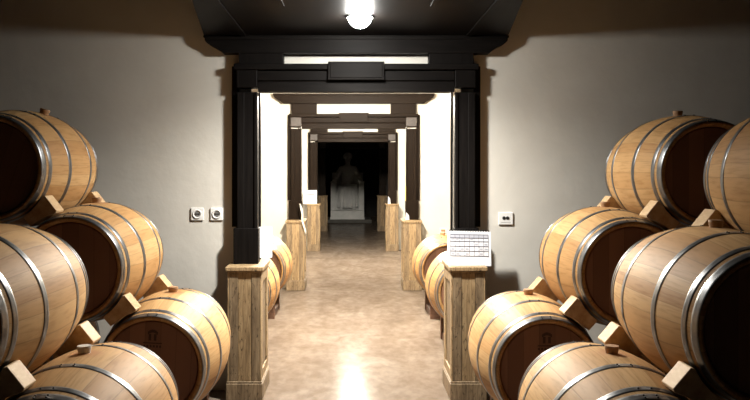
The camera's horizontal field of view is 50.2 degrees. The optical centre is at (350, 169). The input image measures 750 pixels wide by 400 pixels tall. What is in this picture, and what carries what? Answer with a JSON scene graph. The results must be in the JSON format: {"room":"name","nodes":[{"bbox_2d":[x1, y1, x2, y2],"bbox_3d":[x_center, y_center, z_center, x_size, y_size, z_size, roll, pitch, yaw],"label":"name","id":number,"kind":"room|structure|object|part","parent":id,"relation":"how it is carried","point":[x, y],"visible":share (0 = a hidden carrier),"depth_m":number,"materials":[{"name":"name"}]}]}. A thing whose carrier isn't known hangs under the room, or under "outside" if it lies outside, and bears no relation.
{"room":"wine cellar","nodes":[
{"label":"wine cellar","id":0,"kind":"room"},
{"bbox_2d":[209,216,489,399],"bbox_3d":[0.000,1.650,11.500,11.600,0.100,33.400,0,0,0],"label":"floor","id":1,"kind":"structure","parent":0,"point":[353,332],"depth_m":7.83,"materials":[{"name":"concrete"}]},
{"bbox_2d":[225,259,269,399],"bbox_3d":[-0.740,1.135,5.774,0.264,0.929,0.484,0,0,0],"label":"pedestal","id":2,"kind":"object","parent":1,"relation":"on","point":[247,284],"visible":0.97,"depth_m":5.55,"materials":[{"name":"brown wood"}]},
{"bbox_3d":[-0.852,1.091,5.775,0.012,0.749,0.450,0,0,0],"label":"panel frame","id":3,"kind":"part","parent":2,"relation":"part of","materials":[{"name":"brown wood"}]},
{"bbox_3d":[-0.628,1.091,5.775,0.012,0.749,0.450,0,0,0],"label":"panel frame","id":4,"kind":"part","parent":2,"relation":"part of","materials":[{"name":"brown wood"}]},
{"bbox_2d":[260,227,271,257],"bbox_3d":[-0.735,0.553,6.130,0.260,0.234,0.052,0,0,-3],"label":"card sign","id":5,"kind":"object","parent":2,"relation":"on","point":[265,232],"visible":0.36,"depth_m":6.12,"materials":[{"name":"white paper"}]},
{"bbox_2d":[232,53,479,263],"bbox_3d":[0.037,-0.083,5.734,1.790,1.505,0.151,0,0,0],"label":"portal","id":6,"kind":"object","parent":2,"relation":"on","point":[264,72],"visible":0.93,"depth_m":5.71,"materials":[{"name":"black wood"}]},
{"bbox_3d":[-0.741,0.057,5.760,0.144,1.227,0.099,0,0,0],"label":"post","id":7,"kind":"part","parent":6,"relation":"part of","materials":[{"name":"black wood"}]},
{"bbox_2d":[192,0,522,54],"bbox_3d":[0.037,-1.267,4.459,2.199,0.864,2.698,0,0,0],"label":"ceiling","id":8,"kind":"structure","parent":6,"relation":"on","point":[356,20],"depth_m":5.32,"materials":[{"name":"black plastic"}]},
{"bbox_3d":[0.037,-1.267,4.459,2.199,0.864,2.698,0,0,0],"label":"portal canopy","id":9,"kind":"part","parent":8,"relation":"part of","materials":[{"name":"black wood"}]},
{"bbox_3d":[0.815,0.057,5.760,0.144,1.227,0.099,0,0,0],"label":"post","id":10,"kind":"part","parent":6,"relation":"part of","materials":[{"name":"black wood"}]},
{"bbox_2d":[268,291,279,318],"bbox_3d":[-0.990,1.472,8.900,0.340,0.255,0.640,0,0,0],"label":"cradle","id":11,"kind":"object","parent":1,"relation":"on","point":[271,315],"visible":0.18,"depth_m":8.58,"materials":[{"name":"brown wood"}]},
{"bbox_2d":[270,236,292,289],"bbox_3d":[-0.990,1.044,8.900,0.672,0.703,0.950,0,0,0],"label":"wine barrel","id":12,"kind":"object","parent":11,"relation":"on","point":[281,254],"visible":0.23,"depth_m":8.56,"materials":[{"name":"brown wood"}]},
{"bbox_2d":[285,218,306,290],"bbox_3d":[-0.740,1.135,10.854,0.264,0.929,0.484,0,0,0],"label":"pedestal","id":13,"kind":"object","parent":1,"relation":"on","point":[295,236],"visible":0.77,"depth_m":10.63,"materials":[{"name":"brown wood"}]},
{"bbox_2d":[299,203,305,234],"bbox_3d":[-0.661,0.657,10.656,0.074,0.416,0.199,0,0,-31],"label":"card sign","id":14,"kind":"object","parent":13,"relation":"hanging from","point":[299,203],"visible":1,"depth_m":10.59,"materials":[{"name":"white paper"}]},
{"bbox_3d":[-0.628,1.091,10.855,0.012,0.749,0.450,0,0,0],"label":"panel frame","id":15,"kind":"part","parent":13,"relation":"part of","materials":[{"name":"brown wood"}]},
{"bbox_2d":[288,104,419,219],"bbox_3d":[0.037,-0.113,10.813,1.790,1.566,0.151,0,0,0],"label":"portal","id":16,"kind":"object","parent":13,"relation":"on","point":[345,120],"visible":0.97,"depth_m":10.79,"materials":[{"name":"brown wood"}]},
{"bbox_3d":[-0.741,0.057,10.839,0.144,1.227,0.099,0,0,0],"label":"post","id":17,"kind":"part","parent":16,"relation":"part of","materials":[{"name":"brown wood"}]},
{"bbox_2d":[273,93,434,103],"bbox_3d":[0.037,-0.963,10.818,2.180,0.134,0.140,0,0,0],"label":"canopy","id":18,"kind":"object","parent":16,"relation":"on","point":[285,98],"visible":1,"depth_m":10.76,"materials":[{"name":"brown wood"}]},
{"bbox_3d":[0.815,0.057,10.839,0.144,1.227,0.099,0,0,0],"label":"post","id":19,"kind":"part","parent":16,"relation":"part of","materials":[{"name":"brown wood"}]},
{"bbox_2d":[307,203,320,250],"bbox_3d":[-0.740,1.135,15.994,0.264,0.929,0.484,0,0,0],"label":"pedestal","id":20,"kind":"object","parent":1,"relation":"on","point":[313,210],"visible":0.99,"depth_m":15.77,"materials":[{"name":"brown wood"}]},
{"bbox_3d":[-0.852,1.091,15.995,0.012,0.749,0.450,0,0,0],"label":"panel frame","id":21,"kind":"part","parent":20,"relation":"part of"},
{"bbox_2d":[303,190,316,203],"bbox_3d":[-0.812,0.536,15.868,0.270,0.269,0.059,0,0,0],"label":"card sign","id":22,"kind":"object","parent":20,"relation":"on","point":[309,196],"visible":1,"depth_m":15.85,"materials":[{"name":"white paper"}]},
{"bbox_3d":[-0.628,1.091,15.995,0.012,0.749,0.450,0,0,0],"label":"panel frame","id":23,"kind":"part","parent":20,"relation":"part of","materials":[{"name":"brown wood"}]},
{"bbox_2d":[308,129,397,203],"bbox_3d":[0.037,-0.113,15.954,1.790,1.566,0.151,0,0,0],"label":"portal","id":24,"kind":"object","parent":20,"relation":"on","point":[320,135],"visible":0.94,"depth_m":15.93,"materials":[{"name":"brown wood"}]},
{"bbox_3d":[-0.741,0.057,15.979,0.144,1.227,0.099,0,0,0],"label":"post","id":25,"kind":"part","parent":24,"relation":"part of","materials":[{"name":"brown wood"}]},
{"bbox_3d":[0.815,0.057,15.979,0.144,1.227,0.099,0,0,0],"label":"post","id":26,"kind":"part","parent":24,"relation":"part of","materials":[{"name":"brown wood"}]},
{"bbox_2d":[318,195,327,230],"bbox_3d":[-0.740,1.135,21.064,0.264,0.929,0.484,0,0,0],"label":"pedestal","id":27,"kind":"object","parent":1,"relation":"on","point":[323,200],"visible":0.77,"depth_m":20.84,"materials":[{"name":"brown wood"}]},
{"bbox_2d":[318,142,385,195],"bbox_3d":[0.037,-0.113,21.023,1.790,1.566,0.151,0,0,0],"label":"portal","id":28,"kind":"object","parent":27,"relation":"on","point":[328,145],"visible":0.8,"depth_m":21.00,"materials":[{"name":"brown wood"}]},
{"bbox_3d":[-0.741,0.057,21.049,0.144,1.227,0.099,0,0,0],"label":"post","id":29,"kind":"part","parent":28,"relation":"part of","materials":[{"name":"brown wood"}]},
{"bbox_3d":[0.815,0.057,21.049,0.144,1.227,0.099,0,0,0],"label":"post","id":30,"kind":"part","parent":28,"relation":"part of","materials":[{"name":"brown wood"}]},
{"bbox_2d":[328,210,371,222],"bbox_3d":[-0.070,1.415,24.860,1.380,0.370,1.500,0,0,0],"label":"plinth","id":31,"kind":"object","parent":1,"relation":"on","point":[337,216],"visible":0.75,"depth_m":24.26,"materials":[{"name":"grey stone"}]},
{"bbox_2d":[330,152,363,209],"bbox_3d":[-0.110,0.338,24.862,1.050,1.782,1.116,0,0,0],"label":"seated statue","id":32,"kind":"object","parent":31,"relation":"on","point":[347,183],"visible":1,"depth_m":24.50,"materials":[{"name":"stone"}]},
{"bbox_2d":[377,195,386,230],"bbox_3d":[0.814,1.135,21.064,0.264,0.929,0.484,0,0,0],"label":"pedestal","id":33,"kind":"object","parent":1,"relation":"on","point":[381,200],"visible":0.79,"depth_m":20.84,"materials":[{"name":"brown wood"}]},
{"bbox_2d":[385,203,398,250],"bbox_3d":[0.814,1.135,15.994,0.264,0.929,0.484,0,0,0],"label":"pedestal","id":34,"kind":"object","parent":1,"relation":"on","point":[391,210],"visible":1,"depth_m":15.77,"materials":[{"name":"brown wood"}]},
{"bbox_3d":[0.702,1.091,15.995,0.012,0.749,0.450,0,0,0],"label":"panel frame","id":35,"kind":"part","parent":34,"relation":"part of","materials":[{"name":"brown wood"}]},
{"bbox_2d":[400,218,421,290],"bbox_3d":[0.814,1.135,10.854,0.264,0.929,0.484,0,0,0],"label":"pedestal","id":36,"kind":"object","parent":1,"relation":"on","point":[410,229],"visible":0.81,"depth_m":10.63,"materials":[{"name":"brown wood"}]},
{"bbox_3d":[0.702,1.091,10.855,0.012,0.749,0.450,0,0,0],"label":"panel frame","id":37,"kind":"part","parent":36,"relation":"part of","materials":[{"name":"brown wood"}]},
{"bbox_2d":[425,291,439,318],"bbox_3d":[1.020,1.472,8.900,0.340,0.255,0.640,0,0,0],"label":"cradle","id":38,"kind":"object","parent":1,"relation":"on","point":[433,314],"visible":0.11,"depth_m":8.58,"materials":[{"name":"brown wood"}]},
{"bbox_3d":[0.890,1.565,8.900,0.060,0.070,0.519,0,0,0],"label":"rail","id":39,"kind":"part","parent":38,"relation":"part of","materials":[{"name":"brown wood"}]},
{"bbox_2d":[412,232,446,290],"bbox_3d":[1.020,1.044,8.900,0.672,0.703,0.950,0,0,0],"label":"wine barrel","id":40,"kind":"object","parent":38,"relation":"on","point":[433,246],"visible":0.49,"depth_m":8.54,"materials":[{"name":"brown wood"}]},
{"bbox_2d":[440,316,443,341],"bbox_3d":[1.020,1.472,7.300,0.340,0.255,0.640,0,0,0],"label":"cradle","id":41,"kind":"object","parent":1,"relation":"on","point":[441,318],"visible":0.03,"depth_m":7.56,"materials":[{"name":"brown wood"}]},
{"bbox_2d":[425,251,446,318],"bbox_3d":[1.020,1.044,7.300,0.672,0.703,0.950,0,0,0],"label":"wine barrel","id":42,"kind":"object","parent":41,"relation":"on","point":[434,279],"visible":0.28,"depth_m":7.01,"materials":[{"name":"brown wood"}]},
{"bbox_2d":[442,259,487,399],"bbox_3d":[0.814,1.135,5.774,0.264,0.929,0.484,0,0,0],"label":"pedestal","id":43,"kind":"object","parent":1,"relation":"on","point":[464,286],"visible":0.74,"depth_m":5.55,"materials":[{"name":"brown wood"}]},
{"bbox_3d":[0.702,1.091,5.775,0.012,0.749,0.450,0,0,0],"label":"panel frame","id":44,"kind":"part","parent":43,"relation":"part of","materials":[{"name":"brown wood"}]},
{"bbox_2d":[447,230,490,265],"bbox_3d":[0.833,0.548,5.648,0.305,0.255,0.054,0,0,-1],"label":"card sign","id":45,"kind":"object","parent":43,"relation":"on","point":[464,248],"visible":1,"depth_m":5.63,"materials":[{"name":"white paper card"},{"name":"ink"}]},
{"bbox_3d":[0.926,1.091,5.775,0.012,0.749,0.450,0,0,0],"label":"panel frame","id":46,"kind":"part","parent":43,"relation":"part of","materials":[{"name":"brown wood"}]},
{"bbox_3d":[-1.060,1.470,4.690,0.340,0.260,0.640,0,0,0],"label":"cradle","id":47,"kind":"object","parent":1,"relation":"on","visible":0},
{"bbox_2d":[103,286,230,399],"bbox_3d":[-1.060,1.034,4.690,0.672,0.703,0.950,0,0,0],"label":"wine barrel","id":48,"kind":"object","parent":47,"relation":"on","point":[189,330],"visible":0.75,"depth_m":4.26,"materials":[{"name":"brown wood"}]},
{"bbox_2d":[36,197,162,322],"bbox_3d":[-1.490,0.511,4.690,0.672,0.703,0.950,0,0,0],"label":"wine barrel","id":49,"kind":"object","parent":48,"relation":"on","point":[120,250],"visible":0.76,"depth_m":4.27,"materials":[{"name":"brown wood"}]},
{"bbox_2d":[23,195,63,226],"bbox_3d":[-1.654,0.220,4.305,0.178,0.165,0.110,0,0,0],"label":"chock","id":50,"kind":"object","parent":49,"relation":"on","point":[48,206],"visible":0.95,"depth_m":4.25,"materials":[{"name":"brown wood"}]},
{"bbox_2d":[0,108,97,225],"bbox_3d":[-1.910,-0.020,4.690,0.672,0.691,0.950,0,0,0],"label":"wine barrel","id":51,"kind":"object","parent":49,"relation":"on","point":[41,154],"visible":0.89,"depth_m":4.29,"materials":[{"name":"brown wood"}]},
{"bbox_2d":[80,191,104,204],"bbox_3d":[-1.654,0.220,5.075,0.178,0.165,0.110,0,0,0],"label":"chock","id":52,"kind":"object","parent":49,"relation":"on","point":[88,199],"visible":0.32,"depth_m":5.02,"materials":[{"name":"brown wood"}]},
{"bbox_2d":[103,293,140,325],"bbox_3d":[-1.230,0.749,4.305,0.174,0.163,0.110,0,0,0],"label":"chock","id":53,"kind":"object","parent":48,"relation":"on","point":[127,304],"visible":1,"depth_m":4.25,"materials":[{"name":"brown wood"}]},
{"bbox_2d":[143,274,172,297],"bbox_3d":[-1.230,0.749,5.075,0.174,0.163,0.110,0,0,0],"label":"chock","id":54,"kind":"object","parent":48,"relation":"on","point":[161,282],"visible":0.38,"depth_m":5.02,"materials":[{"name":"brown wood"}]},
{"bbox_3d":[1.040,1.474,4.690,0.340,0.253,0.640,0,0,0],"label":"cradle","id":55,"kind":"object","parent":1,"relation":"on","visible":0},
{"bbox_2d":[468,289,593,399],"bbox_3d":[1.040,1.050,4.690,0.672,0.703,0.950,0,0,0],"label":"wine barrel","id":56,"kind":"object","parent":55,"relation":"on","point":[508,331],"visible":0.75,"depth_m":4.28,"materials":[{"name":"brown wood"}]},
{"bbox_2d":[528,277,557,301],"bbox_3d":[1.222,0.768,5.075,0.177,0.170,0.110,0,0,0],"label":"chock","id":57,"kind":"object","parent":56,"relation":"on","point":[539,286],"visible":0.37,"depth_m":5.02,"materials":[{"name":"brown wood"}]},
{"bbox_2d":[559,295,596,329],"bbox_3d":[1.222,0.768,4.305,0.177,0.170,0.110,0,0,0],"label":"chock","id":58,"kind":"object","parent":56,"relation":"on","point":[573,308],"visible":1,"depth_m":4.25,"materials":[{"name":"brown wood"}]},
{"bbox_2d":[539,202,663,325],"bbox_3d":[1.492,0.536,4.690,0.672,0.703,0.950,0,0,0],"label":"wine barrel","id":59,"kind":"object","parent":56,"relation":"on","point":[580,253],"visible":0.7,"depth_m":4.28,"materials":[{"name":"brown wood"}]},
{"bbox_2d":[597,196,621,208],"bbox_3d":[1.658,0.247,5.075,0.176,0.164,0.110,0,0,0],"label":"chock","id":60,"kind":"object","parent":59,"relation":"on","point":[611,199],"visible":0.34,"depth_m":5.02,"materials":[{"name":"brown wood"}]},
{"bbox_2d":[639,200,678,229],"bbox_3d":[1.658,0.247,4.305,0.176,0.164,0.110,0,0,0],"label":"chock","id":61,"kind":"object","parent":59,"relation":"on","point":[654,211],"visible":0.91,"depth_m":4.25,"materials":[{"name":"brown wood"}]},
{"bbox_2d":[604,111,734,228],"bbox_3d":[1.915,0.004,4.690,0.672,0.703,0.950,0,0,0],"label":"wine barrel","id":62,"kind":"object","parent":59,"relation":"on","point":[663,160],"visible":0.69,"depth_m":4.28,"materials":[{"name":"brown wood"}]},
{"bbox_3d":[-1.090,1.480,3.300,0.340,0.241,0.640,0,0,0],"label":"cradle","id":63,"kind":"object","parent":1,"relation":"on","visible":0},
{"bbox_2d":[5,341,178,399],"bbox_3d":[-1.090,1.075,3.300,0.692,0.722,0.950,-2,0,0],"label":"wine barrel","id":64,"kind":"object","parent":63,"relation":"on","point":[120,370],"visible":0.97,"depth_m":3.17,"materials":[{"name":"brown wood"}]},
{"bbox_2d":[0,360,35,399],"bbox_3d":[-1.257,0.786,2.915,0.176,0.164,0.110,0,0,0],"label":"chock","id":65,"kind":"object","parent":64,"relation":"on","point":[15,378],"visible":1,"depth_m":2.86,"materials":[{"name":"brown wood"}]},
{"bbox_2d":[0,222,88,371],"bbox_3d":[-1.515,0.544,3.300,0.672,0.703,0.950,0,0,0],"label":"wine barrel","id":66,"kind":"object","parent":64,"relation":"on","point":[44,283],"visible":0.92,"depth_m":3.15,"materials":[{"name":"brown wood"}]},
{"bbox_2d":[56,321,100,355],"bbox_3d":[-1.257,0.786,3.685,0.176,0.164,0.110,0,0,0],"label":"chock","id":67,"kind":"object","parent":64,"relation":"on","point":[84,333],"visible":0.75,"depth_m":3.63,"materials":[{"name":"brown wood"}]},
{"bbox_3d":[1.065,1.480,3.300,0.340,0.241,0.640,0,0,0],"label":"cradle","id":68,"kind":"object","parent":1,"relation":"on","visible":0},
{"bbox_2d":[517,341,690,399],"bbox_3d":[1.065,1.075,3.300,0.692,0.722,0.950,2,0,0],"label":"wine barrel","id":69,"kind":"object","parent":68,"relation":"on","point":[583,370],"visible":0.98,"depth_m":3.16,"materials":[{"name":"brown wood"}]},
{"bbox_2d":[598,322,641,356],"bbox_3d":[1.240,0.791,3.685,0.175,0.166,0.110,0,0,0],"label":"chock","id":70,"kind":"object","parent":69,"relation":"on","point":[613,333],"visible":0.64,"depth_m":3.63,"materials":[{"name":"brown wood"}]},
{"bbox_2d":[662,361,720,399],"bbox_3d":[1.240,0.791,2.915,0.175,0.166,0.110,0,0,0],"label":"chock","id":71,"kind":"object","parent":69,"relation":"on","point":[683,379],"visible":1,"depth_m":2.86,"materials":[{"name":"brown wood"}]},
{"bbox_3d":[-1.900,1.475,4.690,0.340,0.250,0.640,0,0,0],"label":"cradle","id":72,"kind":"object","parent":1,"relation":"on","visible":0},
{"bbox_2d":[30,321,99,373],"bbox_3d":[-1.900,1.054,4.690,0.672,0.703,0.950,0,0,0],"label":"wine barrel","id":73,"kind":"object","parent":72,"relation":"on","point":[94,324],"visible":0.06,"depth_m":4.74,"materials":[{"name":"brown wood"}]},
{"bbox_3d":[1.915,1.475,4.690,0.340,0.250,0.640,0,0,0],"label":"cradle","id":74,"kind":"object","parent":1,"relation":"on","visible":0},
{"bbox_2d":[605,326,666,374],"bbox_3d":[1.915,1.054,4.690,0.672,0.703,0.950,0,0,0],"label":"wine barrel","id":75,"kind":"object","parent":74,"relation":"on","point":[642,356],"visible":0.02,"depth_m":4.35,"materials":[{"name":"brown wood"}]},
{"bbox_3d":[-0.990,1.473,7.300,0.340,0.255,0.640,0,0,0],"label":"cradle","id":76,"kind":"object","parent":1,"relation":"on","visible":0},
{"bbox_2d":[261,258,279,312],"bbox_3d":[-0.990,1.044,7.300,0.672,0.703,0.950,0,0,0],"label":"wine barrel","id":77,"kind":"object","parent":76,"relation":"on","point":[273,274],"visible":0.13,"depth_m":7.08,"materials":[{"name":"brown wood"}]},
{"bbox_2d":[325,148,379,215],"bbox_3d":[0.000,-0.050,24.650,11.600,3.300,6.500,0,0,0],"label":"wall","id":78,"kind":"structure","parent":0,"point":[366,161],"depth_m":27.70,"materials":[{"name":"paint"}]},
{"bbox_2d":[317,141,388,202],"bbox_3d":[0.000,-0.050,21.325,11.200,3.300,0.450,0,0,0],"label":"wall partition","id":79,"kind":"structure","parent":0,"point":[317,141],"depth_m":21.10,"materials":[{"name":"paint"}]},
{"bbox_2d":[301,127,405,249],"bbox_3d":[0.000,-0.050,16.255,11.200,3.300,0.450,0,0,0],"label":"wall partition","id":80,"kind":"structure","parent":0,"point":[401,132],"depth_m":16.03,"materials":[{"name":"paint"}]},
{"bbox_2d":[261,93,449,287],"bbox_3d":[0.000,-0.050,11.115,11.200,3.300,0.450,0,0,0],"label":"wall partition","id":81,"kind":"structure","parent":0,"point":[434,202],"depth_m":10.89,"materials":[{"name":"paint"}]},
{"bbox_2d":[0,0,749,389],"bbox_3d":[0.000,-0.050,6.035,11.200,3.300,0.450,0,0,0],"label":"wall partition","id":82,"kind":"structure","parent":0,"point":[141,80],"depth_m":5.81,"materials":[{"name":"paint"}]},
{"bbox_2d":[191,208,203,219],"bbox_3d":[-1.115,0.320,5.800,0.092,0.092,0.018,0,0,0],"label":"wall outlet","id":83,"kind":"object","parent":82,"relation":"attached to","point":[196,213],"visible":1,"depth_m":5.80,"materials":[{"name":"white plastic"}]},
{"bbox_2d":[193,210,200,218],"bbox_3d":[-1.115,0.320,5.794,0.064,0.064,0.006,0,0,0],"label":"socket","id":84,"kind":"object","parent":83,"relation":"attached to","point":[196,213],"depth_m":5.80,"materials":[{"name":"grey plastic"}]},
{"bbox_2d":[210,208,222,219],"bbox_3d":[-0.973,0.320,5.800,0.092,0.092,0.018,0,0,0],"label":"wall outlet","id":85,"kind":"object","parent":82,"relation":"attached to","point":[215,213],"visible":1,"depth_m":5.80,"materials":[{"name":"white plastic"}]},
{"bbox_2d":[212,210,220,218],"bbox_3d":[-0.973,0.320,5.794,0.064,0.064,0.006,0,0,0],"label":"socket","id":86,"kind":"object","parent":85,"relation":"attached to","point":[216,214],"depth_m":5.80,"materials":[{"name":"grey plastic"}]},
{"bbox_2d":[259,93,452,258],"bbox_3d":[0.037,0.442,6.285,1.800,2.317,0.049,0,0,0],"label":"door frame","id":87,"kind":"structure","parent":82,"relation":"attached to","point":[451,94],"depth_m":6.26,"materials":[{"name":"white wood"}]},
{"bbox_3d":[-0.785,0.491,6.285,0.155,2.217,0.049,0,0,0],"label":"post","id":88,"kind":"part","parent":87,"relation":"part of","materials":[{"name":"black wood"}]},
{"bbox_3d":[0.860,0.491,6.285,0.155,2.217,0.049,0,0,0],"label":"post","id":89,"kind":"part","parent":87,"relation":"part of","materials":[{"name":"black wood"}]},
{"bbox_2d":[498,212,512,224],"bbox_3d":[1.122,0.352,5.802,0.106,0.090,0.014,0,0,0],"label":"wall outlet","id":90,"kind":"object","parent":82,"relation":"attached to","point":[504,218],"visible":1,"depth_m":5.80,"materials":[{"name":"white plastic"}]},
{"bbox_3d":[1.930,1.085,3.300,0.672,0.703,0.950,0,0,0],"label":"wine barrel","id":91,"kind":"object","parent":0,"visible":0},
{"bbox_2d":[611,220,749,399],"bbox_3d":[1.505,0.556,3.300,0.672,0.703,0.950,0,0,0],"label":"wine barrel","id":92,"kind":"object","parent":91,"relation":"on","point":[682,294],"visible":0.92,"depth_m":2.97,"materials":[{"name":"brown wood"}]},
{"bbox_2d":[691,209,731,228],"bbox_3d":[1.677,0.267,3.685,0.181,0.171,0.110,0,0,0],"label":"chock","id":93,"kind":"object","parent":92,"relation":"on","point":[707,214],"visible":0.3,"depth_m":3.64,"materials":[{"name":"brown wood"}]},
{"bbox_2d":[703,118,749,232],"bbox_3d":[1.940,0.025,3.300,0.672,0.703,0.950,0,0,0],"label":"wine barrel","id":94,"kind":"object","parent":92,"relation":"on","point":[726,174],"visible":0.84,"depth_m":3.45,"materials":[{"name":"brown wood"}]}
]}

